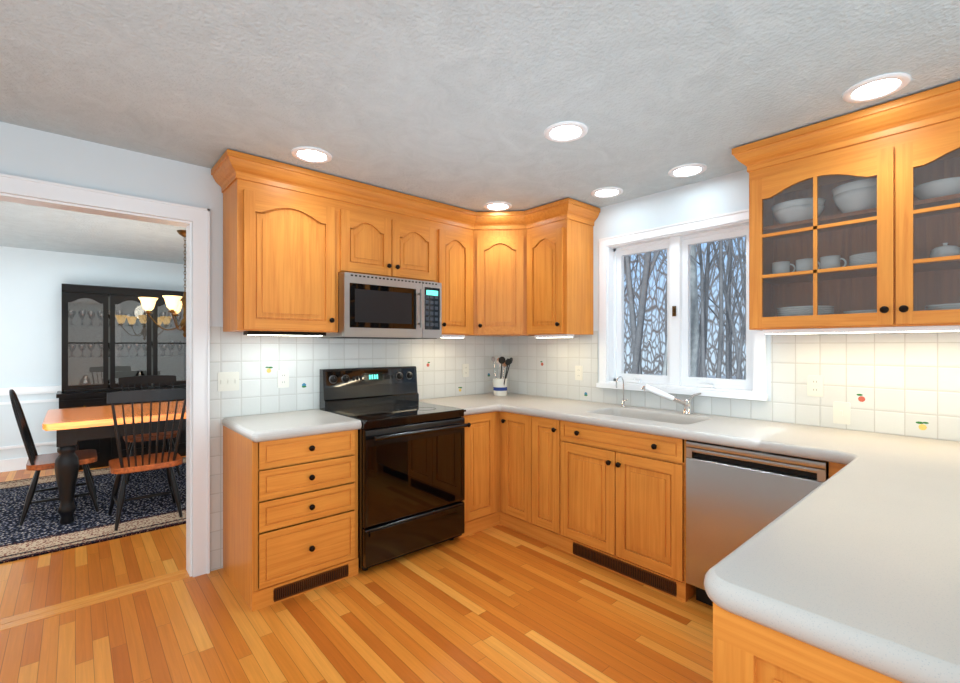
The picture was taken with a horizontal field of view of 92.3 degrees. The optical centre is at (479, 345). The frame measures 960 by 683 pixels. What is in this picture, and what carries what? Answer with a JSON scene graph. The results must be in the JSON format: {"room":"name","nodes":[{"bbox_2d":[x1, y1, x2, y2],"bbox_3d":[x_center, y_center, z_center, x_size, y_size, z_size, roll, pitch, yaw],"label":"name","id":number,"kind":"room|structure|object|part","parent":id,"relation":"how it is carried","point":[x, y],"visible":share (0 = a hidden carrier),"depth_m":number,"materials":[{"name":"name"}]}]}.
{"room":"kitchen","nodes":[
{"label":"kitchen","id":0,"kind":"room"},
{"bbox_2d":[0,246,185,459],"bbox_3d":[-4.756,0.146,5.354,6.480,2.420,0.120,0,0,-41],"label":"wall","id":1,"kind":"structure","parent":0,"point":[32,281],"depth_m":5.14,"materials":[{"name":"paint"}]},
{"bbox_2d":[0,385,61,471],"bbox_3d":[-4.515,0.906,5.466,6.750,0.900,0.031,0,0,-41],"label":"wainscoting","id":2,"kind":"structure","parent":1,"relation":"attached to","point":[13,464],"depth_m":5.02,"materials":[{"name":"white wood"}]},
{"bbox_2d":[0,122,222,326],"bbox_3d":[-2.162,0.146,2.375,6.200,2.420,0.120,0,0,-41],"label":"wall","id":3,"kind":"structure","parent":0,"point":[25,152],"depth_m":2.49,"materials":[{"name":"paint"}]},
{"bbox_2d":[0,173,209,576],"bbox_3d":[-2.303,0.273,2.251,1.695,2.167,0.176,0,0,-41],"label":"trim","id":4,"kind":"structure","parent":3,"relation":"attached to","point":[197,226],"depth_m":2.71,"materials":[{"name":"white wood"}]},
{"bbox_2d":[219,151,473,337],"bbox_3d":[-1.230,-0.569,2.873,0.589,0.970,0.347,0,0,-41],"label":"upper cabinet","id":5,"kind":"object","parent":3,"relation":"attached to","point":[296,240],"depth_m":2.71,"materials":[{"name":"brown wood"}]},
{"bbox_3d":[-0.344,-0.992,3.156,2.422,0.125,1.092,0,0,-41],"label":"crown","id":6,"kind":"part","parent":5,"relation":"part of","materials":[{"name":"brown wood"}]},
{"bbox_2d":[339,177,434,281],"bbox_3d":[-0.723,-0.762,3.319,0.762,0.585,0.347,0,0,-41],"label":"upper cabinet","id":7,"kind":"object","parent":3,"relation":"attached to","point":[383,232],"depth_m":3.15,"materials":[{"name":"brown wood"}]},
{"bbox_2d":[319,272,441,338],"bbox_3d":[-0.684,-0.256,3.273,0.756,0.412,0.459,0,0,-41],"label":"microwave","id":8,"kind":"object","parent":7,"relation":"attached to","point":[375,307],"visible":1,"depth_m":3.09,"materials":[{"name":"silver metal"}]},
{"bbox_2d":[435,202,478,336],"bbox_3d":[-0.254,-0.569,3.694,0.438,0.970,0.402,0,0,-41],"label":"upper cabinet","id":9,"kind":"object","parent":3,"relation":"attached to","point":[456,228],"depth_m":3.57,"materials":[{"name":"brown wood"}]},
{"bbox_2d":[422,393,501,400],"bbox_3d":[-0.173,0.467,4.034,1.006,0.054,0.001,0,0,-41],"label":"backsplash","id":10,"kind":"structure","parent":3,"relation":"attached to","point":[486,394],"depth_m":3.83,"materials":[{"name":"white tile"}]},
{"bbox_2d":[210,326,501,570],"bbox_3d":[-0.721,0.621,3.558,2.400,1.470,0.006,0,0,-41],"label":"tiled wall","id":11,"kind":"structure","parent":0,"point":[258,393],"depth_m":3.12,"materials":[{"name":"white tile"}]},
{"bbox_2d":[218,372,238,390],"bbox_3d":[-1.540,0.220,2.826,0.118,0.116,0.011,0,0,-41],"label":"light switch","id":12,"kind":"object","parent":11,"relation":"attached to","point":[228,381],"depth_m":2.83,"materials":[{"name":"plastic"}]},
{"bbox_2d":[278,370,288,387],"bbox_3d":[-1.298,0.220,3.042,0.072,0.116,0.007,0,0,-41],"label":"outlet","id":13,"kind":"object","parent":11,"relation":"attached to","point":[283,375],"depth_m":3.04,"materials":[{"name":"plastic"}]},
{"bbox_2d":[419,401,453,407],"bbox_3d":[-0.342,0.467,3.464,0.001,0.054,0.632,0,0,-41],"label":"backsplash","id":14,"kind":"structure","parent":11,"relation":"attached to","point":[419,401],"depth_m":3.39,"materials":[{"name":"white tile"}]},
{"bbox_2d":[462,364,468,376],"bbox_3d":[-0.126,0.220,4.073,0.072,0.116,0.007,0,0,-41],"label":"outlet","id":15,"kind":"object","parent":11,"relation":"attached to","point":[465,367],"depth_m":4.07,"materials":[{"name":"plastic"}]},
{"bbox_2d":[0,456,712,682],"bbox_3d":[-1.771,1.385,2.006,6.700,0.061,9.450,0,0,-41],"label":"floor","id":16,"kind":"structure","parent":0,"point":[499,603],"depth_m":2.26,"materials":[{"name":"brown wood"}]},
{"bbox_2d":[0,457,185,563],"bbox_3d":[-3.099,1.349,4.348,3.300,0.011,2.400,0,0,-41],"label":"oriental rug","id":17,"kind":"object","parent":16,"relation":"on","point":[41,530],"visible":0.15,"depth_m":3.67,"materials":[{"name":"blue carpet"}]},
{"bbox_2d":[9,389,98,524],"bbox_3d":[-3.407,0.838,3.703,0.524,1.005,0.450,0,0,-41],"label":"chair","id":18,"kind":"object","parent":17,"relation":"on","point":[36,463],"visible":0.94,"depth_m":3.61,"materials":[{"name":"brown wood"}]},
{"bbox_2d":[42,401,185,524],"bbox_3d":[-2.757,0.955,4.308,1.900,0.777,1.010,0,0,-41],"label":"dining table","id":19,"kind":"object","parent":17,"relation":"on","point":[72,427],"visible":0.56,"depth_m":3.56,"materials":[{"name":"brown wood"}]},
{"bbox_2d":[107,388,185,530],"bbox_3d":[-2.596,0.832,3.595,0.506,1.017,0.543,0,0,-41],"label":"chair","id":20,"kind":"object","parent":17,"relation":"on","point":[142,462],"visible":0.96,"depth_m":3.47,"materials":[{"name":"brown wood"}]},
{"bbox_2d":[118,375,179,483],"bbox_3d":[-3.422,0.832,4.791,0.506,1.017,0.543,0,0,-41],"label":"chair","id":21,"kind":"object","parent":17,"relation":"on","point":[146,379],"visible":0.4,"depth_m":4.85,"materials":[{"name":"brown wood"}]},
{"bbox_2d":[56,284,185,469],"bbox_3d":[-4.141,0.344,5.457,1.280,2.025,0.498,0,0,-41],"label":"china hutch","id":22,"kind":"object","parent":16,"relation":"on","point":[111,336],"visible":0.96,"depth_m":5.36,"materials":[{"name":"black paint"}]},
{"bbox_2d":[223,425,357,611],"bbox_3d":[-1.140,0.920,2.767,0.586,0.872,0.625,0,0,-41],"label":"base cabinet","id":23,"kind":"object","parent":16,"relation":"on","point":[290,508],"depth_m":2.51,"materials":[{"name":"brown wood"}]},
{"bbox_2d":[222,409,357,444],"bbox_3d":[-1.133,0.467,2.755,0.592,0.054,0.652,0,0,-41],"label":"countertop","id":24,"kind":"structure","parent":23,"relation":"on","point":[261,428],"depth_m":2.64,"materials":[{"name":"white stone"}]},
{"bbox_2d":[298,397,959,682],"bbox_3d":[0.861,0.497,1.998,2.142,0.114,3.160,0,0,-41],"label":"countertop","id":25,"kind":"structure","parent":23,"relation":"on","point":[861,574],"depth_m":1.77,"materials":[{"name":"white stone"}]},
{"bbox_2d":[582,405,713,424],"bbox_3d":[1.059,0.525,2.937,0.380,0.170,0.690,0,0,-41],"label":"sink","id":26,"kind":"object","parent":25,"relation":"in","point":[675,418],"depth_m":3.09,"materials":[{"name":"white ceramic"}]},
{"bbox_2d":[616,376,700,413],"bbox_3d":[1.131,0.330,3.059,0.272,0.219,0.554,0,0,-41],"label":"kitchen faucet","id":27,"kind":"object","parent":25,"relation":"on","point":[686,403],"visible":1,"depth_m":2.96,"materials":[{"name":"silver metal"}]},
{"bbox_2d":[320,366,466,570],"bbox_3d":[-0.583,0.759,3.159,0.758,1.191,0.728,0,0,-41],"label":"range","id":28,"kind":"object","parent":16,"relation":"on","point":[411,472],"visible":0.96,"depth_m":2.96,"materials":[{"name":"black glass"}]},
{"bbox_2d":[430,397,533,537],"bbox_3d":[0.035,0.920,3.799,1.004,0.872,0.627,0,0,-41],"label":"base cabinet","id":29,"kind":"object","parent":16,"relation":"on","point":[473,523],"depth_m":3.44,"materials":[{"name":"brown wood"}]},
{"bbox_2d":[491,357,512,395],"bbox_3d":[0.194,0.268,4.062,0.184,0.344,0.243,0,0,-41],"label":"utensil crock","id":30,"kind":"object","parent":29,"relation":"on","point":[499,386],"visible":1,"depth_m":4.01,"materials":[{"name":"ceramic"}]},
{"bbox_2d":[503,525,565,551],"bbox_3d":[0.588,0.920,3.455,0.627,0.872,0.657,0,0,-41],"label":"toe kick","id":31,"kind":"object","parent":16,"relation":"on","point":[508,526],"depth_m":3.23,"materials":[{"name":"brown wood"}]},
{"bbox_2d":[570,553,685,601],"bbox_3d":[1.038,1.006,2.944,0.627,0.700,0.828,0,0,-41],"label":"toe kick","id":32,"kind":"object","parent":16,"relation":"on","point":[680,598],"depth_m":2.67,"materials":[{"name":"brown wood"}]},
{"bbox_2d":[686,440,828,605],"bbox_3d":[1.507,0.926,2.396,0.603,0.856,0.599,0,0,-41],"label":"dishwasher","id":33,"kind":"object","parent":16,"relation":"on","point":[736,498],"visible":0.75,"depth_m":2.26,"materials":[{"name":"silver metal"}]},
{"bbox_2d":[713,613,881,682],"bbox_3d":[0.891,0.920,0.808,0.581,0.872,0.735,0,0,-41],"label":"base cabinet","id":34,"kind":"object","parent":16,"relation":"on","point":[741,654],"depth_m":0.82,"materials":[{"name":"brown wood"}]},
{"bbox_2d":[0,0,959,263],"bbox_3d":[-1.771,-1.104,2.006,6.700,0.080,9.450,0,0,-41],"label":"ceiling","id":35,"kind":"structure","parent":0,"point":[464,104],"depth_m":1.87,"materials":[{"name":"white paint"}]},
{"bbox_2d":[138,230,185,336],"bbox_3d":[-2.773,-0.569,4.308,0.678,0.989,0.674,0,0,-41],"label":"chandelier","id":36,"kind":"object","parent":35,"relation":"hanging from","point":[174,304],"visible":0.79,"depth_m":4.16,"materials":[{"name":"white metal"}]},
{"bbox_2d":[291,147,331,162],"bbox_3d":[-0.938,-1.059,2.573,0.216,0.010,0.216,0,0,-41],"label":"recessed light","id":37,"kind":"object","parent":35,"relation":"in","point":[314,155],"visible":1,"depth_m":2.56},
{"bbox_2d":[484,202,511,210],"bbox_3d":[0.136,-1.059,3.517,0.216,0.010,0.216,0,0,-41],"label":"recessed light","id":38,"kind":"object","parent":35,"relation":"in","point":[496,206],"visible":1,"depth_m":3.51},
{"bbox_2d":[544,121,587,141],"bbox_3d":[0.426,-1.059,2.294,0.216,0.010,0.216,0,0,-41],"label":"recessed light","id":39,"kind":"object","parent":35,"relation":"in","point":[566,130],"visible":1,"depth_m":2.28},
{"bbox_2d":[591,187,622,197],"bbox_3d":[0.881,-1.059,3.200,0.216,0.010,0.216,0,0,-41],"label":"recessed light","id":40,"kind":"object","parent":35,"relation":"in","point":[608,192],"visible":0.96,"depth_m":3.19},
{"bbox_2d":[668,163,706,177],"bbox_3d":[1.259,-1.059,2.800,0.216,0.010,0.216,0,0,-41],"label":"recessed light","id":41,"kind":"object","parent":35,"relation":"in","point":[688,170],"visible":1,"depth_m":2.79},
{"bbox_2d":[842,73,910,102],"bbox_3d":[1.634,-1.059,1.905,0.216,0.010,0.216,0,0,-41],"label":"recessed light","id":42,"kind":"object","parent":35,"relation":"in","point":[881,86],"visible":1,"depth_m":1.89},
{"bbox_2d":[593,169,770,400],"bbox_3d":[0.572,0.146,4.081,0.160,2.420,9.070,0,0,-41],"label":"wall","id":43,"kind":"structure","parent":0,"point":[723,194],"depth_m":3.12,"materials":[{"name":"paint"}]},
{"bbox_2d":[596,209,767,400],"bbox_3d":[1.311,-0.247,3.132,0.105,1.137,1.154,0,0,-41],"label":"window frame","id":44,"kind":"structure","parent":43,"relation":"in","point":[607,246],"depth_m":3.19,"materials":[{"name":"white wood"}]},
{"bbox_2d":[614,225,751,389],"bbox_3d":[1.357,-0.234,3.173,0.120,1.015,0.985,0,0,-41],"label":"window","id":45,"kind":"structure","parent":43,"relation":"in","point":[677,248],"depth_m":3.14,"materials":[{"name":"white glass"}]},
{"bbox_2d":[744,81,959,332],"bbox_3d":[1.942,-0.569,2.129,0.347,0.970,1.170,0,0,-41],"label":"upper cabinet","id":46,"kind":"object","parent":43,"relation":"attached to","point":[854,222],"depth_m":2.16,"materials":[{"name":"brown wood"}]},
{"bbox_2d":[502,331,959,441],"bbox_3d":[1.656,0.621,2.723,0.006,1.470,4.400,0,0,-41],"label":"tiled wall","id":47,"kind":"structure","parent":0,"point":[902,383],"depth_m":2.48,"materials":[{"name":"white tile"}]},
{"bbox_2d":[479,210,526,336],"bbox_3d":[0.201,-0.569,3.893,0.629,0.970,0.705,0,0,-41],"label":"upper cabinet","id":48,"kind":"object","parent":47,"relation":"attached to","point":[502,234],"depth_m":3.67,"materials":[{"name":"brown wood"}]},
{"bbox_2d":[502,393,537,400],"bbox_3d":[1.450,0.467,2.950,0.001,0.054,3.772,0,0,-41],"label":"backsplash","id":49,"kind":"structure","parent":47,"relation":"attached to","point":[508,394],"depth_m":4.06,"materials":[{"name":"white tile"}]},
{"bbox_2d":[527,198,594,336],"bbox_3d":[0.581,-0.569,3.633,0.402,0.970,0.459,0,0,-41],"label":"upper cabinet","id":50,"kind":"object","parent":47,"relation":"attached to","point":[559,233],"depth_m":3.49,"materials":[{"name":"brown wood"}]},
{"bbox_2d":[575,366,582,379],"bbox_3d":[0.792,0.220,3.695,0.007,0.116,0.072,0,0,-41],"label":"outlet","id":51,"kind":"object","parent":47,"relation":"attached to","point":[578,369],"depth_m":3.69,"materials":[{"name":"plastic"}]},
{"bbox_2d":[807,375,822,396],"bbox_3d":[1.829,0.220,2.516,0.007,0.116,0.072,0,0,-41],"label":"outlet","id":52,"kind":"object","parent":47,"relation":"attached to","point":[814,382],"depth_m":2.51,"materials":[{"name":"plastic"}]},
{"bbox_2d":[833,401,849,424],"bbox_3d":[1.903,0.356,2.428,0.011,0.116,0.072,0,0,-41],"label":"outlet","id":53,"kind":"object","parent":47,"relation":"attached to","point":[841,410],"depth_m":2.43,"materials":[{"name":"plastic"}]},
{"bbox_2d":[856,394,864,401],"bbox_3d":[1.960,0.270,2.373,0.002,0.040,0.036,0,0,-41],"label":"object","id":54,"kind":"structure","parent":47,"relation":"attached to","point":[861,398],"depth_m":2.37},
{"bbox_2d":[916,421,928,429],"bbox_3d":[2.111,0.384,2.201,0.002,0.041,0.047,0,0,-41],"label":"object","id":55,"kind":"structure","parent":47,"relation":"attached to","point":[921,426],"depth_m":2.20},
{"label":"outside","id":56,"kind":"structure","parent":0,"visible":0},
{"bbox_2d":[619,374,743,388],"bbox_3d":[27.577,2.606,41.772,89.500,0.100,100.000,0,0,-41],"label":"ground","id":57,"kind":"structure","parent":56,"point":[713,376],"depth_m":37.92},
{"bbox_2d":[624,237,745,389],"bbox_3d":[4.804,-7.065,16.695,28.834,19.282,20.800,0,0,-41],"label":"trees","id":58,"kind":"object","parent":57,"relation":"on","point":[696,345],"depth_m":10.99,"materials":[{"name":"grey plant"}]},
{"bbox_2d":[624,237,745,375],"bbox_3d":[15.358,-12.644,34.956,18.763,32.000,39.878,0,0,-41],"label":"treeline","id":59,"kind":"object","parent":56,"point":[656,299],"depth_m":40.87,"materials":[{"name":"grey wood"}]}
]}

